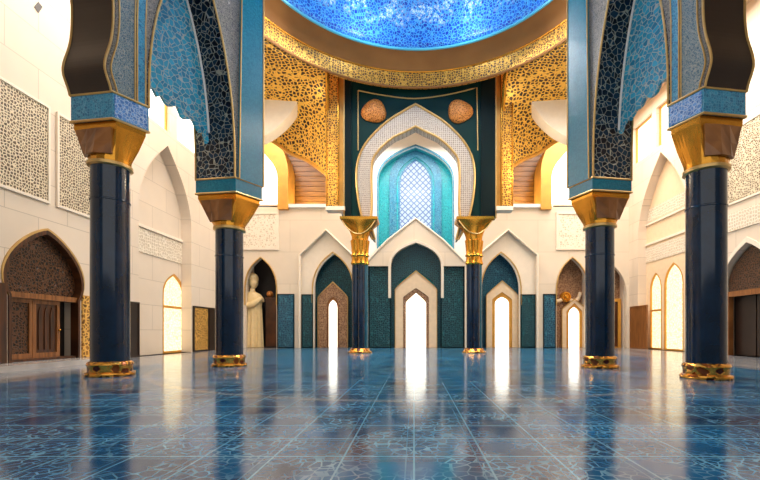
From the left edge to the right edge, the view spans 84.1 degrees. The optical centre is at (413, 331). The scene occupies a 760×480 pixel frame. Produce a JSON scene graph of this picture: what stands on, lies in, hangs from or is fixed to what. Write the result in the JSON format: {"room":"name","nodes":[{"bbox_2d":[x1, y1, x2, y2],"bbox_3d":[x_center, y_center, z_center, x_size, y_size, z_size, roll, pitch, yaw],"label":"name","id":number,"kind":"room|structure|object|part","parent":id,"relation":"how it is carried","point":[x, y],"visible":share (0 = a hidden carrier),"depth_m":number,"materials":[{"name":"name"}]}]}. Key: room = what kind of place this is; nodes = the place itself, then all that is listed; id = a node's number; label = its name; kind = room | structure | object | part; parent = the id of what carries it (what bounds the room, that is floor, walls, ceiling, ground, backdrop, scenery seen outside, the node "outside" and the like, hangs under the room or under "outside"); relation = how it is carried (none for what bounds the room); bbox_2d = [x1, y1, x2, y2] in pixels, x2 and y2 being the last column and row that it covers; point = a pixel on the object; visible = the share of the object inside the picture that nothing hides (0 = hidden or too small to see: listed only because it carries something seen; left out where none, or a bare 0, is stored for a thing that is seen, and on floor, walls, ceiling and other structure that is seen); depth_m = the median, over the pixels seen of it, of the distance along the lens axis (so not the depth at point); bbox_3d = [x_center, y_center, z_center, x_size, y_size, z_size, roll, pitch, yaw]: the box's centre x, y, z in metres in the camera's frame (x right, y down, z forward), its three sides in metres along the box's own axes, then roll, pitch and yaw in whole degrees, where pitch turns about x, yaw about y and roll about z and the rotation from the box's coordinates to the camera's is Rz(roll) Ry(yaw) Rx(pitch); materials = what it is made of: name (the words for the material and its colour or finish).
{"room":"mosque","nodes":[
{"label":"mosque","id":0,"kind":"room"},
{"bbox_2d":[0,0,214,362],"bbox_3d":[-18.100,-9.800,22.750,0.800,22.800,41.500,0,0,0],"label":"wall","id":1,"kind":"structure","parent":0,"point":[33,44],"depth_m":21.39,"materials":[{"name":"beige stone"}]},
{"bbox_2d":[0,76,50,203],"bbox_3d":[-17.650,-8.550,17.925,0.100,4.700,4.850,0,0,0],"label":"wall screen","id":2,"kind":"object","parent":1,"relation":"attached to","point":[25,120],"visible":1,"depth_m":19.02,"materials":[{"name":"beige paint"}]},
{"bbox_2d":[34,2,41,12],"bbox_3d":[-17.710,-15.276,19.773,0.080,0.518,0.421,0,0,0],"label":"trim","id":3,"kind":"structure","parent":1,"relation":"attached to","point":[38,7],"depth_m":19.76,"materials":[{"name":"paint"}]},
{"bbox_2d":[0,228,89,363],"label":"door","id":4,"kind":"structure","parent":1,"relation":"in","point":[40,273],"depth_m":20.20,"materials":[{"name":"brown wood"}]},
{"bbox_3d":[-18.025,-0.175,19.025,0.050,2.350,1.130,0,0,0],"label":"panel","id":5,"kind":"part","parent":4,"relation":"part of","materials":[{"name":"brown wood"}]},
{"bbox_3d":[-17.680,-3.300,20.250,0.080,3.400,4.530,0,0,0],"label":"arch moulding","id":6,"kind":"part","parent":4,"relation":"part of","materials":[{"name":"brown wood"}]},
{"bbox_3d":[-18.045,-0.175,20.550,0.050,2.350,1.180,0,0,0],"label":"panel","id":7,"kind":"part","parent":4,"relation":"part of","materials":[{"name":"brown wood"}]},
{"bbox_2d":[0,357,89,372],"bbox_3d":[-16.950,1.480,19.500,1.500,0.240,9.000,0,0,0],"label":"trim","id":8,"kind":"structure","parent":1,"relation":"attached to","point":[19,366],"depth_m":18.62,"materials":[{"name":"grey stone"}]},
{"bbox_2d":[56,111,89,217],"bbox_3d":[-17.650,-8.550,22.675,0.100,4.700,3.850,0,0,0],"label":"wall screen","id":9,"kind":"object","parent":1,"relation":"attached to","point":[72,171],"visible":0.46,"depth_m":21.57,"materials":[{"name":"beige paint"}]},
{"bbox_2d":[149,89,166,130],"bbox_3d":[-18.090,-16.700,28.900,0.220,4.600,3.400,0,0,0],"label":"window","id":10,"kind":"structure","parent":1,"relation":"in","point":[158,110],"depth_m":29.79,"materials":[{"name":"white glass"}]},
{"bbox_3d":[-18.090,-16.700,28.900,0.220,4.600,3.400,0,0,0],"label":"frame","id":11,"kind":"part","parent":10,"relation":"part of","materials":[{"name":"gold metal"}]},
{"bbox_2d":[177,112,193,152],"bbox_3d":[-18.090,-16.700,33.100,0.220,4.600,3.400,0,0,0],"label":"window","id":12,"kind":"structure","parent":1,"relation":"in","point":[185,131],"depth_m":33.45,"materials":[{"name":"white glass"}]},
{"bbox_2d":[139,153,182,355],"bbox_3d":[-18.530,-6.150,30.600,0.340,15.500,8.000,0,0,0],"label":"wall","id":13,"kind":"structure","parent":0,"point":[160,246],"depth_m":30.05,"materials":[{"name":"beige stone"}]},
{"bbox_3d":[-18.430,-7.200,30.450,0.140,0.200,6.700,0,0,0],"label":"stone moulding","id":14,"kind":"part","parent":13,"relation":"part of","materials":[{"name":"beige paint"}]},
{"bbox_2d":[163,274,180,353],"bbox_3d":[-18.610,-1.450,32.400,0.220,6.100,3.000,0,0,0],"label":"window","id":15,"kind":"structure","parent":13,"relation":"in","point":[172,285],"depth_m":32.31,"materials":[{"name":"white glass"}]},
{"bbox_2d":[0,347,759,479],"bbox_3d":[2.000,1.800,20.500,42.000,0.400,49.000,0,0,0],"label":"floor","id":16,"kind":"structure","parent":0,"point":[316,413],"depth_m":7.86,"materials":[{"name":"blue tile"}]},
{"bbox_2d":[74,120,145,377],"bbox_3d":[-11.202,-2.975,15.497,1.697,9.150,1.592,0,0,28],"label":"column","id":17,"kind":"structure","parent":16,"relation":"on","point":[111,147],"depth_m":15.01,"materials":[{"name":"stone"}]},
{"bbox_2d":[130,301,139,357],"bbox_3d":[-17.630,-0.150,26.450,0.140,3.500,0.900,0,0,0],"label":"cladding","id":18,"kind":"object","parent":16,"relation":"on","point":[134,306],"visible":0.84,"depth_m":26.45,"materials":[{"name":"brown paint"}]},
{"bbox_3d":[-17.650,-0.150,26.450,0.100,3.260,0.660,0,0,0],"label":"panel","id":19,"kind":"part","parent":18,"relation":"part of","materials":[{"name":"brown paint"}]},
{"bbox_2d":[192,306,208,351],"bbox_3d":[-17.630,-0.250,34.775,0.140,3.700,2.450,0,0,0],"label":"cladding","id":20,"kind":"object","parent":16,"relation":"on","point":[200,315],"visible":0.96,"depth_m":34.63,"materials":[{"name":"brown paint"}]},
{"bbox_2d":[209,308,214,350],"bbox_3d":[-17.630,-0.250,37.250,0.140,3.700,2.300,0,0,0],"label":"cladding","id":21,"kind":"object","parent":16,"relation":"on","point":[211,310],"visible":0.48,"depth_m":36.50,"materials":[{"name":"brown paint"}]},
{"bbox_2d":[198,193,259,366],"bbox_3d":[-8.705,-2.375,19.784,2.159,7.950,1.619,0,0,18],"label":"column","id":22,"kind":"structure","parent":16,"relation":"on","point":[229,213],"depth_m":19.26,"materials":[{"name":"stone"}]},
{"bbox_2d":[61,0,263,200],"bbox_3d":[-11.623,-12.606,14.924,2.016,12.590,13.753,0,0,31],"label":"arch","id":23,"kind":"object","parent":22,"relation":"on","point":[106,67],"visible":0.91,"depth_m":18.50,"materials":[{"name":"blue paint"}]},
{"bbox_2d":[150,0,209,143],"bbox_3d":[-10.265,-12.581,17.627,0.199,8.038,3.757,0,0,29],"label":"arch panel","id":24,"kind":"object","parent":23,"relation":"attached to","point":[177,73],"visible":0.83,"depth_m":18.04,"materials":[{"name":"blue tile"}]},
{"bbox_2d":[246,273,264,347],"bbox_3d":[-16.430,-2.252,42.940,2.225,7.665,1.585,0,0,0],"label":"statue","id":25,"kind":"object","parent":16,"relation":"on","point":[255,339],"visible":0.91,"depth_m":42.57,"materials":[{"name":"beige stone"}]},
{"bbox_2d":[265,297,275,347],"bbox_3d":[-14.550,-0.970,43.395,1.340,5.140,1.110,0,0,0],"label":"pedestal","id":26,"kind":"object","parent":16,"relation":"on","point":[270,301],"visible":0.62,"depth_m":42.91,"materials":[{"name":"brown wood"}]},
{"bbox_2d":[267,291,272,296],"bbox_3d":[-14.850,-3.890,43.300,0.680,0.680,0.680,0,0,0],"label":"ball","id":27,"kind":"object","parent":26,"relation":"on","point":[269,293],"visible":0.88,"depth_m":43.06,"materials":[{"name":"orange"}]},
{"bbox_2d":[277,294,293,347],"bbox_3d":[-12.800,-1.100,41.940,1.700,5.400,0.119,0,0,0],"label":"dado","id":28,"kind":"object","parent":16,"relation":"on","point":[285,302],"visible":0.91,"depth_m":41.92,"materials":[{"name":"blue tile"}]},
{"bbox_2d":[301,294,312,347],"bbox_3d":[-10.775,-1.100,42.389,1.150,5.400,0.119,0,0,0],"label":"dado","id":29,"kind":"object","parent":16,"relation":"on","point":[306,299],"visible":1,"depth_m":42.37,"materials":[{"name":"teal tile"}]},
{"bbox_2d":[340,216,378,352],"bbox_3d":[-4.166,-3.559,32.400,2.840,10.317,1.900,0,0,0],"label":"column","id":30,"kind":"structure","parent":16,"relation":"on","point":[360,227],"depth_m":31.92,"materials":[{"name":"blue stone"}]},
{"bbox_2d":[343,77,496,241],"bbox_3d":[0.471,-14.121,33.340,12.083,13.872,1.120,0,0,0],"label":"arch","id":31,"kind":"object","parent":30,"relation":"on","point":[472,143],"visible":0.88,"depth_m":33.02,"materials":[{"name":"ceramic"}]},
{"bbox_2d":[326,74,344,212],"bbox_3d":[-6.158,-15.329,33.225,1.495,11.614,0.950,0,0,0],"label":"pilaster","id":32,"kind":"object","parent":31,"relation":"attached to","point":[334,115],"visible":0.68,"depth_m":32.85,"materials":[{"name":"paint"}]},
{"bbox_2d":[361,99,385,122],"bbox_3d":[-3.182,-17.415,32.915,1.993,1.819,0.370,0,0,0],"label":"carved medallion","id":33,"kind":"object","parent":31,"relation":"attached to","point":[374,110],"visible":1,"depth_m":32.82,"materials":[{"name":"orange stone"}]},
{"bbox_2d":[448,99,472,122],"bbox_3d":[3.693,-17.364,32.915,1.960,1.847,0.370,0,0,0],"label":"carved medallion","id":34,"kind":"object","parent":31,"relation":"attached to","point":[459,111],"visible":1,"depth_m":32.82,"materials":[{"name":"orange stone"}]},
{"bbox_2d":[496,74,512,212],"bbox_3d":[7.101,-15.329,33.225,1.338,11.614,0.950,0,0,0],"label":"pilaster","id":35,"kind":"object","parent":31,"relation":"attached to","point":[504,118],"visible":0.68,"depth_m":32.85,"materials":[{"name":"paint"}]},
{"bbox_2d":[369,266,390,347],"bbox_3d":[-3.425,-2.500,42.380,2.250,8.200,0.119,0,0,0],"label":"dado","id":36,"kind":"object","parent":16,"relation":"on","point":[379,302],"visible":0.89,"depth_m":42.36,"materials":[{"name":"teal tile"}]},
{"bbox_2d":[441,266,463,347],"bbox_3d":[3.875,-2.500,42.380,2.350,8.200,0.119,0,0,0],"label":"dado","id":37,"kind":"object","parent":16,"relation":"on","point":[452,304],"visible":0.91,"depth_m":42.36,"materials":[{"name":"teal tile"}]},
{"bbox_2d":[454,216,493,352],"bbox_3d":[4.629,-3.559,32.400,2.840,10.317,1.900,0,0,0],"label":"column","id":38,"kind":"structure","parent":16,"relation":"on","point":[473,228],"depth_m":31.92,"materials":[{"name":"blue stone"}]},
{"bbox_2d":[520,294,535,347],"bbox_3d":[11.500,-1.100,42.389,1.500,5.400,0.119,0,0,0],"label":"dado","id":39,"kind":"object","parent":16,"relation":"on","point":[528,307],"visible":1,"depth_m":42.37,"materials":[{"name":"teal tile"}]},
{"bbox_2d":[543,294,555,347],"bbox_3d":[13.525,-1.100,41.940,1.250,5.400,0.119,0,0,0],"label":"dado","id":40,"kind":"object","parent":16,"relation":"on","point":[549,300],"visible":0.91,"depth_m":41.92,"materials":[{"name":"blue tile"}]},
{"bbox_2d":[571,191,629,368],"bbox_3d":[8.407,-2.275,18.980,1.824,7.750,1.624,0,0,-19],"label":"column","id":41,"kind":"structure","parent":16,"relation":"on","point":[599,212],"depth_m":18.46,"materials":[{"name":"stone"}]},
{"bbox_2d":[567,0,754,200],"bbox_3d":[10.561,-12.506,13.809,2.033,12.790,13.271,0,0,-23],"label":"arch","id":42,"kind":"object","parent":41,"relation":"on","point":[710,59],"visible":0.93,"depth_m":17.75,"materials":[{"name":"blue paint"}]},
{"bbox_2d":[618,0,666,133],"bbox_3d":[9.569,-12.624,16.797,0.209,7.951,3.509,0,0,-21],"label":"screen","id":43,"kind":"object","parent":42,"relation":"attached to","point":[644,63],"visible":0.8,"depth_m":17.25,"materials":[{"name":"blue tile"}]},
{"bbox_2d":[630,305,647,348],"bbox_3d":[21.430,-0.450,40.100,0.140,4.100,3.000,0,0,0],"label":"cladding","id":44,"kind":"object","parent":16,"relation":"on","point":[638,315],"visible":0.96,"depth_m":39.86,"materials":[{"name":"brown wood"}]},
{"bbox_2d":[671,115,742,380],"bbox_3d":[10.150,-2.825,14.600,1.602,8.850,1.586,0,0,-22],"label":"column","id":45,"kind":"structure","parent":16,"relation":"on","point":[705,145],"depth_m":14.11,"materials":[{"name":"stone"}]},
{"bbox_2d":[368,132,465,285],"bbox_3d":[0.203,-13.988,43.410,10.980,19.197,1.580,0,0,0],"label":"wall","id":46,"kind":"structure","parent":0,"point":[387,169],"depth_m":43.75,"materials":[{"name":"white paint"}]},
{"bbox_2d":[398,158,432,229],"bbox_3d":[0.157,-12.438,44.040,3.658,11.498,0.220,0,0,0],"label":"window","id":47,"kind":"structure","parent":46,"relation":"in","point":[415,181],"depth_m":44.07,"materials":[{"name":"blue glass"}]},
{"bbox_2d":[243,207,628,347],"bbox_3d":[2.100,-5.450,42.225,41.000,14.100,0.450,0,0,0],"label":"wall","id":48,"kind":"structure","parent":0,"point":[298,227],"depth_m":42.00,"materials":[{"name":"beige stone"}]},
{"bbox_2d":[244,257,276,304],"bbox_3d":[-15.300,-5.109,41.940,3.280,4.817,0.200,0,0,0],"label":"trim","id":49,"kind":"structure","parent":48,"relation":"attached to","point":[259,257],"depth_m":41.84,"materials":[{"name":"gold metal"}]},
{"bbox_2d":[243,212,278,249],"bbox_3d":[-15.450,-10.100,41.930,3.900,3.800,0.140,0,0,0],"label":"relief","id":50,"kind":"object","parent":48,"relation":"attached to","point":[262,231],"visible":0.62,"depth_m":41.94,"materials":[{"name":"stone"}]},
{"bbox_2d":[264,142,294,209],"bbox_3d":[-13.966,-16.194,42.800,2.971,8.023,2.400,0,0,0],"label":"band","id":51,"kind":"object","parent":48,"relation":"attached to","point":[283,166],"visible":0.73,"depth_m":41.59,"materials":[{"name":"paint"}]},
{"bbox_2d":[259,154,276,205],"bbox_3d":[-15.924,-16.867,43.990,4.610,7.333,0.220,0,0,0],"label":"window","id":52,"kind":"structure","parent":51,"relation":"attached to","point":[269,191],"depth_m":44.02,"materials":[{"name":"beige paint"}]},
{"bbox_3d":[-15.924,-16.867,43.990,4.610,7.333,0.220,0,0,0],"label":"frame","id":53,"kind":"part","parent":52,"relation":"part of","materials":[{"name":"beige paint"}]},
{"bbox_2d":[288,204,342,214],"bbox_3d":[-10.150,-12.560,43.150,5.500,0.320,2.900,0,0,0],"label":"trim","id":54,"kind":"structure","parent":48,"relation":"attached to","point":[289,205],"depth_m":41.70,"materials":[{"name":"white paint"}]},
{"bbox_2d":[270,152,325,206],"bbox_3d":[-11.208,-16.950,44.325,7.893,8.460,0.250,0,0,0],"label":"wall","id":55,"kind":"structure","parent":54,"relation":"on","point":[310,184],"depth_m":44.20,"materials":[{"name":"brown timber"}]},
{"bbox_2d":[298,229,351,347],"bbox_3d":[-8.824,-4.352,41.960,5.491,11.904,0.240,0,0,0],"label":"trim","id":56,"kind":"structure","parent":48,"relation":"attached to","point":[325,230],"depth_m":41.86,"materials":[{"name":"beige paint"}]},
{"bbox_2d":[312,252,351,293],"bbox_3d":[-8.187,-5.530,42.395,4.265,5.198,0.090,0,0,0],"label":"trim","id":57,"kind":"structure","parent":48,"relation":"attached to","point":[331,252],"depth_m":42.35,"materials":[{"name":"gold metal"}]},
{"bbox_2d":[318,282,347,347],"bbox_3d":[-8.331,-1.797,43.270,3.106,6.794,0.460,0,0,0],"label":"door","id":58,"kind":"structure","parent":48,"relation":"in","point":[332,301],"depth_m":43.10,"materials":[{"name":"brown stone"}]},
{"bbox_3d":[-8.331,-0.846,43.370,0.885,4.891,0.060,0,0,0],"label":"pane","id":59,"kind":"part","parent":58,"relation":"part of","materials":[{"name":"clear glass"}]},
{"bbox_3d":[-8.331,-1.000,43.340,1.234,5.200,0.320,0,0,0],"label":"frame","id":60,"kind":"part","parent":58,"relation":"part of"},
{"bbox_2d":[395,271,436,347],"bbox_3d":[0.202,-2.301,42.430,4.256,7.803,0.460,0,0,0],"label":"door","id":61,"kind":"structure","parent":48,"relation":"in","point":[415,296],"depth_m":42.26,"materials":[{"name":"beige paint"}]},
{"bbox_3d":[0.202,-1.167,42.530,2.017,5.533,0.060,0,0,0],"label":"pane","id":62,"kind":"part","parent":61,"relation":"part of","materials":[{"name":"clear glass"}]},
{"bbox_3d":[0.202,-2.301,42.330,4.256,7.803,0.260,0,0,0],"label":"edge moulding","id":63,"kind":"part","parent":61,"relation":"part of","materials":[{"name":"beige stone"}]},
{"bbox_3d":[0.202,-1.419,42.500,2.622,6.038,0.320,0,0,0],"label":"frame","id":64,"kind":"part","parent":61,"relation":"part of","materials":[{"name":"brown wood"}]},
{"bbox_2d":[388,239,443,297],"bbox_3d":[0.200,-6.319,41.935,5.520,5.838,0.370,0,0,0],"label":"trim","id":65,"kind":"structure","parent":48,"relation":"attached to","point":[412,242],"depth_m":41.75,"materials":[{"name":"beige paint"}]},
{"bbox_2d":[368,217,464,261],"bbox_3d":[0.198,-9.190,41.960,9.951,4.527,0.240,0,0,0],"label":"trim","id":66,"kind":"structure","parent":48,"relation":"attached to","point":[415,218],"depth_m":41.87,"materials":[{"name":"beige paint"}]},
{"bbox_2d":[486,280,517,347],"bbox_3d":[9.051,-1.849,43.270,3.312,6.897,0.460,0,0,0],"label":"door","id":67,"kind":"structure","parent":48,"relation":"in","point":[502,300],"depth_m":43.18,"materials":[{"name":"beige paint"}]},
{"bbox_3d":[9.051,-1.000,43.370,1.440,5.200,0.060,0,0,0],"label":"pane","id":68,"kind":"part","parent":67,"relation":"part of","materials":[{"name":"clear glass"}]},
{"bbox_3d":[9.051,-1.257,43.340,2.057,5.714,0.320,0,0,0],"label":"frame","id":69,"kind":"part","parent":67,"relation":"part of","materials":[{"name":"gold metal"}]},
{"bbox_2d":[482,252,521,304],"bbox_3d":[8.793,-5.429,42.395,4.164,5.400,0.090,0,0,0],"label":"trim","id":70,"kind":"structure","parent":48,"relation":"attached to","point":[500,252],"depth_m":42.35,"materials":[{"name":"beige stone"}]},
{"bbox_2d":[482,229,538,347],"bbox_3d":[9.601,-4.352,41.960,5.737,11.904,0.240,0,0,0],"label":"trim","id":71,"kind":"structure","parent":48,"relation":"attached to","point":[508,230],"depth_m":41.86,"materials":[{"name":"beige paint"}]},
{"bbox_2d":[513,204,552,207],"bbox_3d":[10.800,-12.560,43.150,6.000,0.320,2.900,0,0,0],"label":"trim","id":72,"kind":"structure","parent":48,"relation":"attached to","point":[514,205],"depth_m":41.70,"materials":[{"name":"white paint"}]},
{"bbox_2d":[513,152,558,206],"bbox_3d":[11.313,-16.950,44.325,7.893,8.460,0.250,0,0,0],"label":"wall","id":73,"kind":"structure","parent":72,"relation":"on","point":[523,174],"depth_m":44.20,"materials":[{"name":"light brown wood planks"},{"name":"gold paint"}]},
{"bbox_2d":[534,142,566,209],"bbox_3d":[14.065,-16.194,42.800,2.971,8.023,2.400,0,0,0],"label":"band","id":74,"kind":"object","parent":48,"relation":"attached to","point":[545,166],"visible":0.75,"depth_m":41.59,"materials":[{"name":"paint"}]},
{"bbox_2d":[551,151,571,205],"bbox_3d":[16.029,-16.867,43.990,4.610,7.333,0.220,0,0,0],"label":"window","id":75,"kind":"structure","parent":74,"relation":"attached to","point":[559,190],"depth_m":44.02,"materials":[{"name":"white glass"}]},
{"bbox_3d":[16.029,-16.867,43.990,4.610,7.333,0.220,0,0,0],"label":"frame","id":76,"kind":"part","parent":75,"relation":"part of","materials":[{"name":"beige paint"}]},
{"bbox_2d":[557,292,581,302],"bbox_3d":[15.600,-3.572,43.245,3.394,1.155,0.510,0,0,0],"label":"boss","id":77,"kind":"object","parent":48,"relation":"attached to","point":[564,297],"visible":0.77,"depth_m":43.07,"materials":[{"name":"beige paint"}]},
{"bbox_2d":[556,212,584,249],"bbox_3d":[15.900,-10.100,41.930,3.400,3.800,0.140,0,0,0],"label":"relief","id":78,"kind":"object","parent":48,"relation":"attached to","point":[570,235],"visible":0.62,"depth_m":41.94,"materials":[{"name":"stone"}]},
{"bbox_2d":[556,257,584,304],"bbox_3d":[15.800,-5.109,41.940,3.280,4.817,0.200,0,0,0],"label":"trim","id":79,"kind":"structure","parent":48,"relation":"attached to","point":[580,265],"depth_m":41.84,"materials":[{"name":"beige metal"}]},
{"bbox_2d":[561,298,583,347],"bbox_3d":[16.457,-0.923,43.270,2.592,5.046,0.460,0,0,0],"label":"door","id":80,"kind":"structure","parent":48,"relation":"in","point":[572,313],"depth_m":43.18,"materials":[{"name":"beige paint"}]},
{"bbox_3d":[16.457,-0.486,43.370,1.131,4.171,0.060,0,0,0],"label":"pane","id":81,"kind":"part","parent":80,"relation":"part of","materials":[{"name":"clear glass"}]},
{"bbox_3d":[16.457,-0.691,43.340,1.646,4.583,0.320,0,0,0],"label":"frame","id":82,"kind":"part","parent":80,"relation":"part of","materials":[{"name":"gold metal"}]},
{"bbox_2d":[615,299,620,347],"bbox_3d":[19.650,-0.905,42.925,2.900,4.990,0.250,0,0,0],"label":"door","id":83,"kind":"structure","parent":48,"relation":"in","point":[617,301],"depth_m":42.80,"materials":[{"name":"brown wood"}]},
{"bbox_2d":[645,159,684,350],"bbox_3d":[22.330,-7.300,36.600,0.340,17.800,8.000,0,0,0],"label":"wall","id":84,"kind":"structure","parent":0,"point":[665,238],"depth_m":37.24,"materials":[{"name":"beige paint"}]},
{"bbox_2d":[650,273,661,349],"bbox_3d":[22.410,-1.950,38.750,0.220,7.100,1.900,0,0,0],"label":"window","id":85,"kind":"structure","parent":84,"relation":"in","point":[655,286],"depth_m":38.87,"materials":[{"name":"white glass"}]},
{"bbox_3d":[22.230,-8.300,36.600,0.140,0.200,7.400,0,0,0],"label":"stone moulding","id":86,"kind":"part","parent":84,"relation":"part of","materials":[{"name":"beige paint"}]},
{"bbox_3d":[22.230,-10.200,36.600,0.140,0.200,7.400,0,0,0],"label":"stone moulding","id":87,"kind":"part","parent":84,"relation":"part of","materials":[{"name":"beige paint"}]},
{"bbox_2d":[664,262,683,350],"bbox_3d":[22.410,-2.200,36.100,0.220,7.600,2.700,0,0,0],"label":"window","id":88,"kind":"structure","parent":84,"relation":"in","point":[673,283],"depth_m":36.18,"materials":[{"name":"white glass"}]},
{"bbox_2d":[625,0,759,356],"bbox_3d":[21.900,-9.800,22.750,0.800,22.800,41.500,0,0,0],"label":"wall","id":89,"kind":"structure","parent":0,"point":[647,172],"depth_m":37.73,"materials":[{"name":"beige stone"}]},
{"bbox_2d":[636,115,651,162],"bbox_3d":[21.890,-18.100,39.600,0.220,3.600,3.200,0,0,0],"label":"window","id":90,"kind":"structure","parent":89,"relation":"in","point":[644,131],"depth_m":39.94,"materials":[{"name":"white glass"}]},
{"bbox_2d":[659,101,671,145],"bbox_3d":[21.890,-18.100,35.400,0.220,3.600,3.800,0,0,0],"label":"window","id":91,"kind":"structure","parent":89,"relation":"in","point":[664,135],"depth_m":36.90,"materials":[{"name":"white glass"}]},
{"bbox_3d":[21.890,-18.100,35.400,0.220,3.600,3.800,0,0,0],"label":"frame","id":92,"kind":"part","parent":91,"relation":"part of","materials":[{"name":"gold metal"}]},
{"bbox_3d":[21.940,-18.100,35.400,0.040,3.320,3.520,0,0,0],"label":"pane","id":93,"kind":"part","parent":91,"relation":"part of","materials":[{"name":"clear glass"}]},
{"bbox_2d":[728,237,759,356],"bbox_3d":[21.920,-2.350,27.100,0.960,7.900,5.400,0,0,0],"label":"door","id":94,"kind":"structure","parent":89,"relation":"in","point":[744,279],"depth_m":27.79,"materials":[{"name":"brown wood"}]},
{"bbox_3d":[21.480,-4.375,27.100,0.080,3.550,4.689,0,0,0],"label":"arch moulding","id":95,"kind":"part","parent":94,"relation":"part of","materials":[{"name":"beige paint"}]},
{"bbox_2d":[728,112,759,205],"bbox_3d":[21.450,-11.100,27.000,0.100,5.000,6.000,0,0,0],"label":"wall screen","id":96,"kind":"object","parent":89,"relation":"attached to","point":[744,175],"visible":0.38,"depth_m":27.08,"materials":[{"name":"beige paint"}]},
{"bbox_2d":[728,203,759,232],"bbox_3d":[21.460,-7.400,27.000,0.080,1.200,6.000,0,0,0],"label":"trim","id":97,"kind":"structure","parent":89,"relation":"attached to","point":[749,216],"depth_m":27.22,"materials":[{"name":"stone"}]},
{"bbox_2d":[637,0,749,111],"bbox_3d":[2.000,-21.450,24.000,41.000,0.500,44.000,0,0,0],"label":"ceiling","id":98,"kind":"structure","parent":0,"point":[747,1],"depth_m":36.12,"materials":[{"name":"beige paint"}]},
{"bbox_2d":[264,0,566,88],"bbox_3d":[0.200,-24.405,21.350,23.188,10.990,23.188,0,0,-24],"label":"dome","id":99,"kind":"object","parent":98,"relation":"attached to","point":[397,44],"visible":0.91,"depth_m":30.63,"materials":[{"name":"blue tile"}]},
{"bbox_2d":[264,38,329,175],"bbox_3d":[-9.882,-15.892,30.875,8.447,6.634,11.748,0,0,-27],"label":"screen","id":100,"kind":"object","parent":99,"relation":"hanging from","point":[286,77],"visible":0.56,"depth_m":32.58,"materials":[{"name":"paint"}]},
{"bbox_2d":[264,100,297,144],"bbox_3d":[-11.550,-16.461,33.600,4.871,3.693,1.200,0,0,0],"label":"corbel","id":101,"kind":"object","parent":100,"relation":"attached to","point":[279,115],"visible":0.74,"depth_m":33.00,"materials":[{"name":"paint"}]},
{"bbox_2d":[501,40,566,168],"bbox_3d":[10.047,-15.892,30.845,8.531,6.634,11.712,0,0,26],"label":"screen","id":102,"kind":"object","parent":99,"relation":"hanging from","point":[544,78],"visible":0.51,"depth_m":32.30,"materials":[{"name":"paint"}]},
{"bbox_2d":[531,100,566,145],"bbox_3d":[11.629,-16.461,33.600,4.871,3.693,1.200,0,0,0],"label":"corbel","id":103,"kind":"object","parent":102,"relation":"attached to","point":[550,116],"visible":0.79,"depth_m":33.00,"materials":[{"name":"paint"}]}
]}

